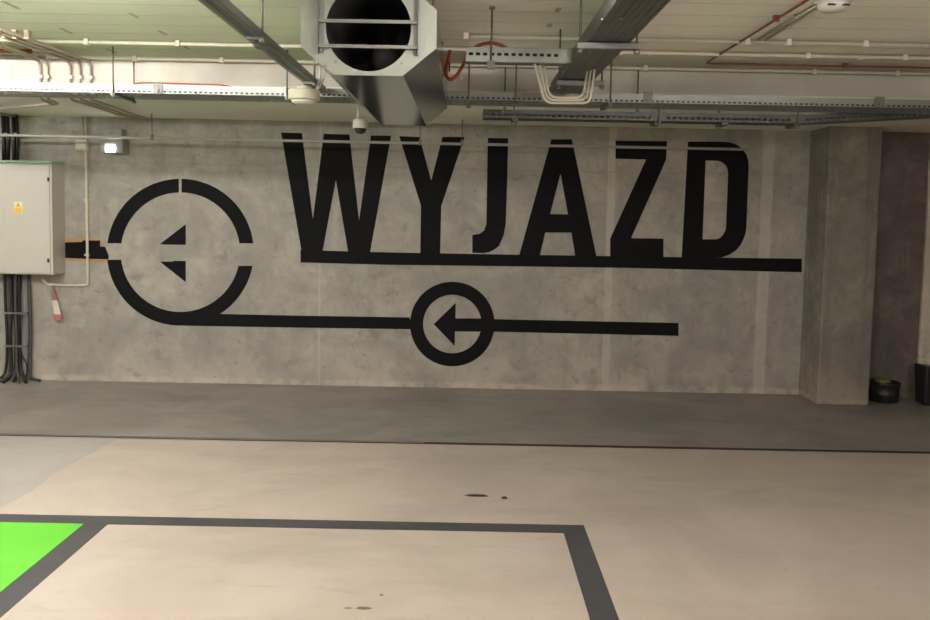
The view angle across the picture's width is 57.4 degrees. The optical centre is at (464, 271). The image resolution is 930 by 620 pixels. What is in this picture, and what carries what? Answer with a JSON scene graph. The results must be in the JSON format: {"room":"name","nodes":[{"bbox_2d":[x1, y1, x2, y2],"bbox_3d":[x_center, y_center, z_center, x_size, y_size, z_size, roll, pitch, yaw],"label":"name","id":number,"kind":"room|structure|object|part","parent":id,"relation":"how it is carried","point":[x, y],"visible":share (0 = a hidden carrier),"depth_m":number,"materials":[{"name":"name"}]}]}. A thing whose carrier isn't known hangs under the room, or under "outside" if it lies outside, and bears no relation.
{"room":"parking garage","nodes":[
{"label":"parking garage","id":0,"kind":"room"},
{"bbox_2d":[0,115,929,397],"bbox_3d":[-0.747,-0.191,8.108,14.500,2.490,0.600,1,4,0],"label":"wall","id":1,"kind":"structure","parent":0,"point":[739,331],"depth_m":7.86,"materials":[{"name":"concrete"}]},
{"bbox_2d":[3,311,28,314],"bbox_3d":[-4.125,0.374,7.840,0.211,0.020,0.102,1,4,0],"label":"clamp","id":2,"kind":"object","parent":1,"relation":"attached to","point":[7,312],"visible":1,"depth_m":7.79,"materials":[{"name":"metal"}]},
{"bbox_2d":[3,344,28,347],"bbox_3d":[-4.136,0.679,7.862,0.211,0.020,0.102,1,4,0],"label":"clamp","id":3,"kind":"object","parent":1,"relation":"attached to","point":[5,345],"visible":0.93,"depth_m":7.81,"materials":[{"name":"metal"}]},
{"bbox_2d":[0,160,64,274],"bbox_3d":[-4.147,-0.497,7.704,0.938,1.016,0.252,1,4,0],"label":"electrical cabinet","id":4,"kind":"object","parent":1,"relation":"attached to","point":[32,210],"visible":1,"depth_m":7.60,"materials":[{"name":"metal"}]},
{"bbox_2d":[1,115,5,159],"bbox_3d":[-4.182,-1.217,7.709,0.046,0.420,0.038,1,4,0],"label":"power cable","id":5,"kind":"object","parent":4,"relation":"attached to","point":[3,130],"visible":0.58,"depth_m":7.69,"materials":[{"name":"black rubber"}]},
{"bbox_2d":[0,274,8,378],"bbox_3d":[-4.268,0.507,7.783,0.158,1.002,0.036,-3,6,-44],"label":"power cable","id":6,"kind":"object","parent":4,"relation":"attached to","point":[4,275],"visible":0.98,"depth_m":7.82,"materials":[{"name":"black rubber"}]},
{"bbox_2d":[0,274,9,381],"bbox_3d":[-4.223,0.508,7.792,0.040,1.005,0.150,3,4,22],"label":"power cable","id":7,"kind":"object","parent":4,"relation":"attached to","point":[8,373],"visible":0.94,"depth_m":7.82,"materials":[{"name":"black rubber"}]},
{"bbox_2d":[2,274,12,383],"bbox_3d":[-4.178,0.510,7.763,0.042,1.002,0.157,1,4,0],"label":"power cable","id":8,"kind":"object","parent":4,"relation":"attached to","point":[10,275],"visible":0.97,"depth_m":7.81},
{"bbox_2d":[5,116,10,159],"bbox_3d":[-4.146,-1.216,7.709,0.042,0.420,0.034,1,4,0],"label":"power cable","id":9,"kind":"object","parent":4,"relation":"attached to","point":[7,119],"visible":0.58,"depth_m":7.70,"materials":[{"name":"black rubber"}]},
{"bbox_2d":[11,114,15,159],"bbox_3d":[-4.091,-1.215,7.709,0.038,0.420,0.030,1,4,0],"label":"power cable","id":10,"kind":"object","parent":4,"relation":"attached to","point":[12,118],"visible":0.79,"depth_m":7.70,"materials":[{"name":"black rubber"}]},
{"bbox_2d":[12,274,16,382],"bbox_3d":[-4.136,0.509,7.804,0.043,1.004,0.126,0,4,-21],"label":"power cable","id":11,"kind":"object","parent":4,"relation":"attached to","point":[14,371],"visible":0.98,"depth_m":7.83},
{"bbox_2d":[14,274,19,383],"bbox_3d":[-4.095,0.511,7.773,0.034,1.002,0.161,-2,5,-34],"label":"power cable","id":12,"kind":"object","parent":4,"relation":"attached to","point":[15,275],"visible":0.96,"depth_m":7.81,"materials":[{"name":"black rubber"}]},
{"bbox_2d":[15,115,18,159],"bbox_3d":[-4.061,-1.215,7.709,0.030,0.419,0.023,1,4,0],"label":"power cable","id":13,"kind":"object","parent":4,"relation":"attached to","point":[16,117],"visible":0.79,"depth_m":7.70,"materials":[{"name":"black rubber"}]},
{"bbox_3d":[-3.986,-0.548,7.584,0.066,0.043,0.001,1,4,0],"label":"sticker text panel","id":14,"kind":"part","parent":4,"relation":"part of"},
{"bbox_2d":[17,274,27,383],"bbox_3d":[-4.051,0.512,7.787,0.048,1.005,0.209,-3,5,-42],"label":"power cable","id":15,"kind":"object","parent":4,"relation":"attached to","point":[25,381],"visible":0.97,"depth_m":7.83,"materials":[{"name":"black rubber"}]},
{"bbox_2d":[24,274,28,380],"bbox_3d":[-4.054,0.508,7.861,0.042,1.006,0.022,1,4,0],"label":"power cable","id":16,"kind":"object","parent":4,"relation":"attached to","point":[26,284],"visible":0.89,"depth_m":7.85,"materials":[{"name":"black rubber"}]},
{"bbox_2d":[27,274,40,381],"bbox_3d":[-3.973,0.510,7.832,0.150,1.004,0.035,3,5,29],"label":"power cable","id":17,"kind":"object","parent":4,"relation":"attached to","point":[28,275],"visible":0.97,"depth_m":7.85,"materials":[{"name":"black rubber"}]},
{"bbox_3d":[-3.695,-0.469,7.598,0.016,0.994,0.011,1,4,0],"label":"door frame","id":18,"kind":"part","parent":4,"relation":"part of","materials":[{"name":"paint"}]},
{"bbox_2d":[41,117,89,286],"bbox_3d":[-3.665,-0.643,7.798,0.432,1.557,0.067,1,4,-6],"label":"conduit","id":19,"kind":"object","parent":1,"relation":"attached to","point":[86,199],"visible":1,"depth_m":7.81,"materials":[{"name":"beige plastic"}]},
{"bbox_2d":[51,286,61,320],"bbox_3d":[-3.761,0.293,7.826,0.103,0.320,0.014,2,4,7],"label":"barrier tape","id":20,"kind":"object","parent":19,"relation":"hanging from","point":[57,315],"visible":1,"depth_m":7.83,"materials":[{"name":"white plastic"}]},
{"bbox_2d":[75,140,88,150],"bbox_3d":[-3.493,-1.156,7.754,0.108,0.097,0.057,1,4,0],"label":"junction box","id":21,"kind":"object","parent":1,"relation":"attached to","point":[80,145],"visible":1,"depth_m":7.73,"materials":[{"name":"beige plastic"}]},
{"bbox_3d":[-3.493,-1.154,7.729,0.092,0.081,0.008,1,4,0],"label":"lid","id":22,"kind":"part","parent":21,"relation":"part of","materials":[{"name":"beige plastic"}]},
{"bbox_2d":[81,117,83,139],"bbox_3d":[-3.490,-1.310,7.756,0.017,0.214,0.017,3,4,22],"label":"conduit","id":23,"kind":"object","parent":1,"relation":"attached to","point":[82,129],"visible":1,"depth_m":7.75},
{"bbox_2d":[65,237,108,261],"bbox_3d":[-3.571,-0.207,7.848,0.563,0.231,0.002,1,4,0],"label":"painted band","id":24,"kind":"object","parent":1,"relation":"attached to","point":[75,248],"visible":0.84,"depth_m":7.85,"materials":[{"name":"black paint"}]},
{"bbox_2d":[101,128,128,153],"bbox_3d":[-3.172,-1.185,7.694,0.199,0.222,0.172,1,4,0],"label":"emergency light","id":25,"kind":"object","parent":1,"relation":"attached to","point":[108,146],"visible":0.78,"depth_m":7.63,"materials":[{"name":"grey plastic"}]},
{"bbox_2d":[108,179,252,242],"bbox_3d":[-2.619,-0.555,7.822,1.329,0.593,0.005,1,4,0],"label":"sign","id":26,"kind":"object","parent":1,"relation":"attached to","point":[207,191],"depth_m":7.82,"materials":[{"name":"black paint"}]},
{"bbox_2d":[107,260,410,328],"bbox_3d":[-1.905,0.215,7.876,2.809,0.595,0.005,1,4,0],"label":"sign","id":27,"kind":"object","parent":1,"relation":"attached to","point":[210,315],"depth_m":7.89,"materials":[{"name":"black paint"}]},
{"bbox_2d":[281,133,801,271],"bbox_3d":[0.715,-0.634,7.812,4.816,1.192,0.003,1,4,0],"label":"painted lettering","id":28,"kind":"object","parent":1,"relation":"attached to","point":[336,164],"visible":0.98,"depth_m":7.82,"materials":[{"name":"black paint"}]},
{"bbox_2d":[410,282,677,365],"bbox_3d":[0.737,0.501,7.892,2.495,0.791,0.003,1,4,0],"label":"arrow sign","id":29,"kind":"object","parent":1,"relation":"attached to","point":[448,323],"visible":1,"depth_m":7.89,"materials":[{"name":"black paint"}]},
{"bbox_2d":[0,436,929,619],"bbox_3d":[-0.783,1.706,0.322,14.500,0.201,11.400,1,4,0],"label":"floor","id":30,"kind":"structure","parent":0,"point":[673,534],"depth_m":4.38,"materials":[{"name":"beige concrete"}]},
{"bbox_2d":[0,522,82,591],"bbox_3d":[-3.247,1.454,1.797,2.563,0.001,5.172,1,4,0],"label":"paint","id":31,"kind":"object","parent":30,"relation":"on","point":[22,545],"visible":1,"depth_m":4.11,"materials":[{"name":"green paint"}]},
{"bbox_2d":[0,434,423,442],"bbox_3d":[-4.156,1.149,6.014,7.733,0.022,0.062,1,4,0],"label":"trim","id":32,"kind":"structure","parent":30,"relation":"on","point":[0,434],"depth_m":6.03,"materials":[{"name":"metal"}]},
{"bbox_2d":[0,514,618,619],"bbox_3d":[-2.002,1.474,1.855,5.253,0.001,5.288,1,4,0],"label":"floor marking","id":33,"kind":"object","parent":30,"relation":"on","point":[599,604],"visible":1,"depth_m":4.38,"materials":[{"name":"grey paint"}]},
{"bbox_2d":[357,606,371,609],"bbox_3d":[-0.416,1.388,3.509,0.065,0.001,0.030,1,4,0],"label":"oil stain","id":34,"kind":"object","parent":30,"relation":"on","point":[359,607],"visible":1,"depth_m":3.51,"materials":[{"name":"beige concrete"}]},
{"bbox_2d":[465,494,488,496],"bbox_3d":[0.065,1.296,4.934,0.146,0.001,0.045,1,4,0],"label":"oil stain","id":35,"kind":"object","parent":30,"relation":"on","point":[469,495],"visible":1,"depth_m":4.93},
{"bbox_2d":[0,0,929,132],"bbox_3d":[-0.729,-1.119,1.376,14.500,0.410,13.900,1,4,0],"label":"ceiling","id":36,"kind":"structure","parent":0,"point":[884,21],"depth_m":5.25,"materials":[{"name":"white concrete"}]},
{"bbox_2d":[0,49,32,53],"bbox_3d":[-4.354,-1.423,5.357,3.239,0.028,0.028,1,4,0],"label":"pipe","id":37,"kind":"object","parent":36,"relation":"attached to","point":[29,51],"visible":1,"depth_m":5.36,"materials":[{"name":"red metal"}]},
{"bbox_2d":[0,46,51,116],"bbox_3d":[-3.203,-1.302,5.726,0.721,0.292,4.416,0,4,-19],"label":"conduit","id":38,"kind":"object","parent":36,"relation":"attached to","point":[40,76],"visible":0.75,"depth_m":5.64,"materials":[{"name":"white plastic"}]},
{"bbox_2d":[0,43,58,117],"bbox_3d":[-3.165,-1.301,5.727,0.735,0.292,4.414,0,4,-19],"label":"conduit","id":39,"kind":"object","parent":36,"relation":"attached to","point":[47,76],"visible":0.8,"depth_m":5.62,"materials":[{"name":"white plastic"}]},
{"bbox_2d":[0,30,137,119],"bbox_3d":[-2.717,-1.286,5.650,0.236,0.293,4.243,1,4,-5],"label":"conduit","id":40,"kind":"object","parent":36,"relation":"attached to","point":[70,77],"visible":0.73,"depth_m":5.61,"materials":[{"name":"white plastic"}]},
{"bbox_2d":[0,30,144,120],"bbox_3d":[-2.659,-1.285,5.649,0.246,0.293,4.242,1,4,-4],"label":"conduit","id":41,"kind":"object","parent":36,"relation":"attached to","point":[79,77],"visible":0.88,"depth_m":5.52,"materials":[{"name":"white plastic"}]},
{"bbox_2d":[0,27,150,119],"bbox_3d":[-2.594,-1.284,5.649,0.256,0.293,4.240,1,4,-4],"label":"conduit","id":42,"kind":"object","parent":36,"relation":"attached to","point":[27,33],"visible":0.87,"depth_m":5.39,"materials":[{"name":"white plastic"}]},
{"bbox_2d":[198,0,325,92],"bbox_3d":[-0.885,-1.060,2.899,0.101,0.287,4.730,1,4,0],"label":"channel","id":43,"kind":"object","parent":36,"relation":"hanging from","point":[228,12],"visible":0.84,"depth_m":3.56,"materials":[{"name":"metal"}]},
{"bbox_3d":[-0.847,-1.112,3.552,0.009,0.275,0.009,3,4,22],"label":"hanger rod","id":44,"kind":"part","parent":43,"relation":"part of","materials":[{"name":"metal"}]},
{"bbox_3d":[-0.898,-1.003,3.790,0.078,0.004,0.100,1,4,0],"label":"joint plate","id":45,"kind":"part","parent":43,"relation":"part of","materials":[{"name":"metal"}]},
{"bbox_2d":[288,85,319,105],"bbox_3d":[-0.935,-1.029,4.941,0.184,0.117,0.184,1,4,0],"label":"detector","id":46,"kind":"object","parent":43,"relation":"hanging from","point":[305,95],"visible":1,"depth_m":4.88,"materials":[{"name":"white plastic"}]},
{"bbox_2d":[316,65,320,88],"bbox_3d":[-0.847,-1.198,4.922,0.045,0.296,0.022,4,5,40],"label":"cable","id":47,"kind":"object","parent":36,"relation":"hanging from","point":[319,79],"visible":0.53,"depth_m":4.92,"materials":[{"name":"plastic"}]},
{"bbox_2d":[317,69,324,89],"bbox_3d":[-0.834,-1.197,4.919,0.056,0.298,0.023,2,4,15],"label":"cable","id":48,"kind":"object","parent":36,"relation":"hanging from","point":[323,78],"visible":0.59,"depth_m":4.92,"materials":[{"name":"plastic"}]},
{"bbox_2d":[353,104,367,133],"bbox_3d":[-0.705,-1.076,5.739,0.104,0.290,0.104,1,4,0],"label":"dome camera","id":49,"kind":"object","parent":36,"relation":"attached to","point":[360,125],"visible":0.85,"depth_m":5.71,"materials":[{"name":"white plastic"}]},
{"bbox_3d":[-0.719,-1.124,5.736,0.026,0.194,0.026,1,4,0],"label":"stem","id":50,"kind":"part","parent":49,"relation":"part of","materials":[{"name":"white plastic"}]},
{"bbox_2d":[300,0,447,125],"bbox_3d":[-0.377,-1.066,4.288,0.536,0.453,1.967,1,4,0],"label":"fan","id":51,"kind":"object","parent":36,"relation":"hanging from","point":[387,55],"visible":0.99,"depth_m":3.64,"materials":[{"name":"silver metal"}]},
{"bbox_3d":[-0.380,-0.883,3.329,0.388,0.013,0.012,1,4,0],"label":"guard rail","id":52,"kind":"part","parent":51,"relation":"part of","materials":[{"name":"metal"}]},
{"bbox_3d":[-0.378,-0.979,3.322,0.388,0.013,0.012,1,4,0],"label":"guard rail","id":53,"kind":"part","parent":51,"relation":"part of","materials":[{"name":"metal"}]},
{"bbox_3d":[-0.379,-0.959,3.343,0.536,0.368,0.004,1,4,0],"label":"plate","id":54,"kind":"part","parent":51,"relation":"part of","materials":[{"name":"white metal"}]},
{"bbox_3d":[-0.378,-1.016,4.149,0.130,0.130,0.420,1,4,0],"label":"motor","id":55,"kind":"part","parent":51,"relation":"part of","materials":[{"name":"black metal"}]},
{"bbox_2d":[444,41,508,80],"bbox_3d":[0.208,-1.077,4.347,0.675,0.201,0.149,2,4,14],"label":"cable","id":56,"kind":"object","parent":51,"relation":"attached to","point":[456,75],"visible":0.5,"depth_m":4.35,"materials":[{"name":"red plastic"}]},
{"bbox_2d":[0,114,748,150],"bbox_3d":[-1.751,-1.244,7.393,8.451,0.228,0.034,1,4,0],"label":"pipe","id":57,"kind":"object","parent":36,"relation":"hanging from","point":[151,137],"visible":0.98,"depth_m":7.39,"materials":[{"name":"metal"}]},
{"bbox_2d":[0,47,929,114],"bbox_3d":[-0.427,-1.220,5.438,10.100,0.309,0.335,1,4,0],"label":"cable tray","id":58,"kind":"object","parent":36,"relation":"hanging from","point":[880,103],"visible":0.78,"depth_m":5.30,"materials":[{"name":"metal"}]},
{"bbox_3d":[-2.187,-1.249,5.282,0.009,0.297,0.009,-1,4,-22],"label":"hanger rod","id":59,"kind":"part","parent":58,"relation":"part of","materials":[{"name":"metal"}]},
{"bbox_3d":[-2.178,-1.271,5.593,0.009,0.297,0.009,-1,4,-22],"label":"hanger rod","id":60,"kind":"part","parent":58,"relation":"part of","materials":[{"name":"metal"}]},
{"bbox_3d":[-1.913,-1.146,5.286,0.060,0.061,0.018,1,4,0],"label":"splice plate","id":61,"kind":"part","parent":58,"relation":"part of","materials":[{"name":"metal"}]},
{"bbox_2d":[133,82,228,85],"bbox_3d":[-1.742,-1.162,5.339,0.744,0.040,0.096,1,4,0],"label":"cable","id":62,"kind":"object","parent":58,"relation":"in","point":[137,82],"visible":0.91,"depth_m":5.29,"materials":[{"name":"plastic"}]},
{"bbox_3d":[-1.106,-1.228,5.282,0.009,0.297,0.009,3,4,22],"label":"hanger rod","id":63,"kind":"part","parent":58,"relation":"part of","materials":[{"name":"metal"}]},
{"bbox_3d":[-0.428,-1.130,5.594,10.100,0.054,0.002,1,4,0],"label":"rail","id":64,"kind":"part","parent":58,"relation":"part of","materials":[{"name":"metal"}]},
{"bbox_2d":[0,88,929,106],"bbox_3d":[-0.629,-1.108,5.356,9.500,0.024,0.045,1,4,0],"label":"power cable","id":65,"kind":"object","parent":58,"relation":"in","point":[0,88],"visible":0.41,"depth_m":5.35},
{"bbox_3d":[-0.429,-1.109,5.297,10.100,0.054,0.002,1,4,0],"label":"rail","id":66,"kind":"part","parent":58,"relation":"part of","materials":[{"name":"metal"}]},
{"bbox_3d":[0.025,-1.206,5.282,0.009,0.297,0.009,-1,4,-22],"label":"hanger rod","id":67,"kind":"part","parent":58,"relation":"part of","materials":[{"name":"metal"}]},
{"bbox_2d":[28,92,920,109],"bbox_3d":[-0.629,-1.114,5.436,9.500,0.024,0.045,1,4,0],"label":"power cable","id":68,"kind":"object","parent":58,"relation":"in","point":[28,92],"visible":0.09,"depth_m":5.43,"materials":[{"name":"black rubber"}]},
{"bbox_2d":[36,94,929,111],"bbox_3d":[-0.629,-1.121,5.536,9.500,0.024,0.045,1,4,0],"label":"power cable","id":69,"kind":"object","parent":58,"relation":"on","point":[36,94],"visible":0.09,"depth_m":5.53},
{"bbox_3d":[0.263,-1.224,5.593,0.009,0.297,0.009,-1,4,-22],"label":"hanger rod","id":70,"kind":"part","parent":58,"relation":"part of","materials":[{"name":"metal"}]},
{"bbox_3d":[0.317,-1.201,5.282,0.009,0.297,0.009,-1,4,-22],"label":"hanger rod","id":71,"kind":"part","parent":58,"relation":"part of","materials":[{"name":"metal"}]},
{"bbox_3d":[0.907,-1.190,5.282,0.009,0.297,0.009,3,4,22],"label":"hanger rod","id":72,"kind":"part","parent":58,"relation":"part of","materials":[{"name":"metal"}]},
{"bbox_3d":[1.136,-1.207,5.593,0.009,0.297,0.009,-1,4,-22],"label":"hanger rod","id":73,"kind":"part","parent":58,"relation":"part of","materials":[{"name":"metal"}]},
{"bbox_3d":[1.139,-1.087,5.286,0.060,0.061,0.018,1,4,0],"label":"splice plate","id":74,"kind":"part","parent":58,"relation":"part of","materials":[{"name":"metal"}]},
{"bbox_3d":[2.582,-1.059,5.286,0.060,0.061,0.018,1,4,0],"label":"splice plate","id":75,"kind":"part","parent":58,"relation":"part of","materials":[{"name":"metal"}]},
{"bbox_2d":[0,54,929,75],"bbox_3d":[-0.474,-1.368,5.578,13.000,0.035,0.037,1,4,0],"label":"conduit","id":76,"kind":"object","parent":36,"relation":"attached to","point":[645,68],"visible":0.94,"depth_m":5.57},
{"bbox_2d":[0,38,929,60],"bbox_3d":[-0.475,-1.330,5.039,13.000,0.035,0.037,1,4,0],"label":"conduit","id":77,"kind":"object","parent":36,"relation":"attached to","point":[85,41],"visible":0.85,"depth_m":5.03,"materials":[{"name":"white plastic"}]},
{"bbox_2d":[466,6,572,68],"bbox_3d":[0.269,-1.118,4.081,0.525,0.295,0.140,1,4,0],"label":"channel","id":78,"kind":"object","parent":36,"relation":"hanging from","point":[564,55],"visible":0.94,"depth_m":4.08,"materials":[{"name":"metal"}]},
{"bbox_3d":[0.127,-1.132,4.062,0.009,0.270,0.009,-1,4,-22],"label":"hanger rod","id":79,"kind":"part","parent":78,"relation":"part of","materials":[{"name":"metal"}]},
{"bbox_2d":[469,52,557,56],"bbox_3d":[0.242,-1.040,4.114,0.457,0.049,0.049,1,4,0],"label":"power cable","id":80,"kind":"object","parent":78,"relation":"in","point":[470,53],"visible":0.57,"depth_m":4.09,"materials":[{"name":"plastic"}]},
{"bbox_3d":[0.232,-1.042,4.077,0.455,0.068,0.002,1,4,0],"label":"rail","id":81,"kind":"part","parent":78,"relation":"part of","materials":[{"name":"metal"}]},
{"bbox_2d":[551,0,670,93],"bbox_3d":[0.605,-1.013,2.810,0.279,0.312,4.550,1,4,0],"label":"cable tray","id":82,"kind":"object","parent":36,"relation":"hanging from","point":[612,30],"visible":0.98,"depth_m":3.52,"materials":[{"name":"metal"}]},
{"bbox_3d":[0.506,-1.143,4.537,0.009,0.300,0.009,-1,4,-22],"label":"hanger rod","id":83,"kind":"part","parent":82,"relation":"part of","materials":[{"name":"metal"}]},
{"bbox_2d":[533,64,595,103],"bbox_3d":[0.482,-0.920,4.157,0.324,0.200,0.026,0,4,-13],"label":"conduit","id":84,"kind":"object","parent":82,"relation":"attached to","point":[535,66],"visible":1,"depth_m":4.16,"materials":[{"name":"white plastic"}]},
{"bbox_2d":[538,65,591,101],"bbox_3d":[0.489,-0.931,4.187,0.285,0.182,0.027,0,4,-15],"label":"conduit","id":85,"kind":"object","parent":82,"relation":"attached to","point":[540,68],"visible":0.95,"depth_m":4.20,"materials":[{"name":"white plastic"}]},
{"bbox_2d":[543,66,588,98],"bbox_3d":[0.495,-0.941,4.216,0.246,0.165,0.028,0,4,-17],"label":"conduit","id":86,"kind":"object","parent":82,"relation":"attached to","point":[544,67],"visible":0.96,"depth_m":4.22,"materials":[{"name":"white plastic"}]},
{"bbox_3d":[0.480,-1.072,3.521,0.009,0.300,0.009,-1,4,-22],"label":"hanger rod","id":87,"kind":"part","parent":82,"relation":"part of","materials":[{"name":"metal"}]},
{"bbox_3d":[0.512,-0.941,2.815,0.003,0.060,4.550,1,4,0],"label":"rail","id":88,"kind":"part","parent":82,"relation":"part of","materials":[{"name":"metal"}]},
{"bbox_2d":[464,32,929,47],"bbox_3d":[3.008,-1.237,4.669,6.032,0.035,0.037,1,4,0],"label":"conduit","id":89,"kind":"object","parent":36,"relation":"attached to","point":[788,42],"visible":0.93,"depth_m":4.66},
{"bbox_2d":[483,107,929,128],"bbox_3d":[1.846,-1.073,5.756,3.450,0.200,0.199,1,4,0],"label":"cable tray","id":90,"kind":"object","parent":36,"relation":"hanging from","point":[658,118],"visible":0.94,"depth_m":5.70,"materials":[{"name":"metal"}]},
{"bbox_2d":[491,115,747,120],"bbox_3d":[1.130,-1.033,5.760,1.921,0.020,0.037,1,4,0],"label":"power cable","id":91,"kind":"object","parent":90,"relation":"in","point":[491,115],"visible":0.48,"depth_m":5.76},
{"bbox_3d":[1.294,-1.049,5.695,0.100,0.051,0.005,1,4,0],"label":"splice plate","id":92,"kind":"part","parent":90,"relation":"part of","materials":[{"name":"metal"}]},
{"bbox_3d":[2.226,-1.031,5.695,0.100,0.051,0.005,1,4,0],"label":"splice plate","id":93,"kind":"part","parent":90,"relation":"part of","materials":[{"name":"metal"}]},
{"bbox_2d":[789,112,929,124],"bbox_3d":[2.899,-1.062,5.766,1.344,0.153,0.140,1,4,0],"label":"tray","id":94,"kind":"object","parent":90,"relation":"on","point":[798,119],"depth_m":5.70,"materials":[{"name":"metal"}]},
{"bbox_2d":[623,54,929,60],"bbox_3d":[3.175,-1.265,5.084,5.700,0.030,0.031,1,4,0],"label":"conduit","id":95,"kind":"object","parent":36,"relation":"attached to","point":[623,54],"visible":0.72,"depth_m":5.08,"materials":[{"name":"red metal"}]},
{"bbox_2d":[757,5,816,40],"bbox_3d":[1.599,-1.239,4.222,0.028,0.022,0.835,1,4,0],"label":"conduit","id":96,"kind":"object","parent":36,"relation":"attached to","point":[795,16],"visible":0.94,"depth_m":4.16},
{"bbox_2d":[764,9,818,40],"bbox_3d":[1.639,-1.238,4.222,0.028,0.022,0.835,1,4,0],"label":"conduit","id":97,"kind":"object","parent":36,"relation":"attached to","point":[788,26],"visible":0.79,"depth_m":4.28,"materials":[{"name":"grey plastic"}]},
{"bbox_2d":[706,0,929,68],"bbox_3d":[3.757,-1.100,2.893,4.530,0.029,4.937,1,4,0],"label":"pipe","id":98,"kind":"object","parent":36,"relation":"attached to","point":[776,18],"visible":1,"depth_m":5.34,"materials":[{"name":"metal"}]},
{"bbox_2d":[813,0,852,13],"bbox_3d":[1.627,-1.184,3.758,0.170,0.066,0.170,1,4,0],"label":"smoke detector","id":99,"kind":"object","parent":36,"relation":"attached to","point":[824,6],"visible":1,"depth_m":3.72,"materials":[{"name":"white plastic"}]},
{"bbox_2d":[0,379,929,451],"bbox_3d":[-0.773,1.215,7.285,14.500,0.200,2.440,1,4,0],"label":"floor","id":100,"kind":"structure","parent":0,"point":[45,407],"depth_m":6.85,"materials":[{"name":"grey concrete"}]},
{"bbox_2d":[868,378,900,403],"bbox_3d":[3.807,1.081,7.730,0.280,0.180,0.272,1,4,0],"label":"bucket","id":101,"kind":"object","parent":100,"relation":"on","point":[878,392],"visible":0.86,"depth_m":7.63,"materials":[{"name":"black plastic"}]},
{"bbox_2d":[874,377,891,383],"bbox_3d":[3.773,0.983,7.693,0.146,0.071,0.141,1,4,0],"label":"crumpled cloth","id":102,"kind":"object","parent":101,"relation":"on","point":[883,380],"visible":0.98,"depth_m":7.65,"materials":[{"name":"yellow fabric"}]},
{"bbox_2d":[914,363,929,405],"bbox_3d":[4.283,1.012,7.597,0.438,0.355,0.252,1,4,0],"label":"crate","id":103,"kind":"object","parent":100,"relation":"on","point":[922,371],"visible":1,"depth_m":7.56,"materials":[{"name":"plastic"}]},
{"bbox_2d":[0,434,929,453],"bbox_3d":[-0.775,1.304,6.038,14.500,0.199,0.060,1,4,0],"label":"trim","id":104,"kind":"structure","parent":0,"point":[289,440],"depth_m":6.03,"materials":[{"name":"grey concrete"}]},
{"bbox_2d":[799,126,882,404],"bbox_3d":[3.364,-0.065,7.650,0.455,2.460,0.440,1,4,0],"label":"wall column","id":105,"kind":"structure","parent":0,"point":[845,162],"depth_m":7.46,"materials":[{"name":"concrete"}]},
{"bbox_2d":[917,144,929,364],"bbox_3d":[5.353,-0.037,7.804,2.298,2.460,0.050,1,4,0],"label":"wall pier","id":106,"kind":"object","parent":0,"point":[923,356],"visible":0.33,"depth_m":7.80,"materials":[{"name":"concrete"}]}
]}

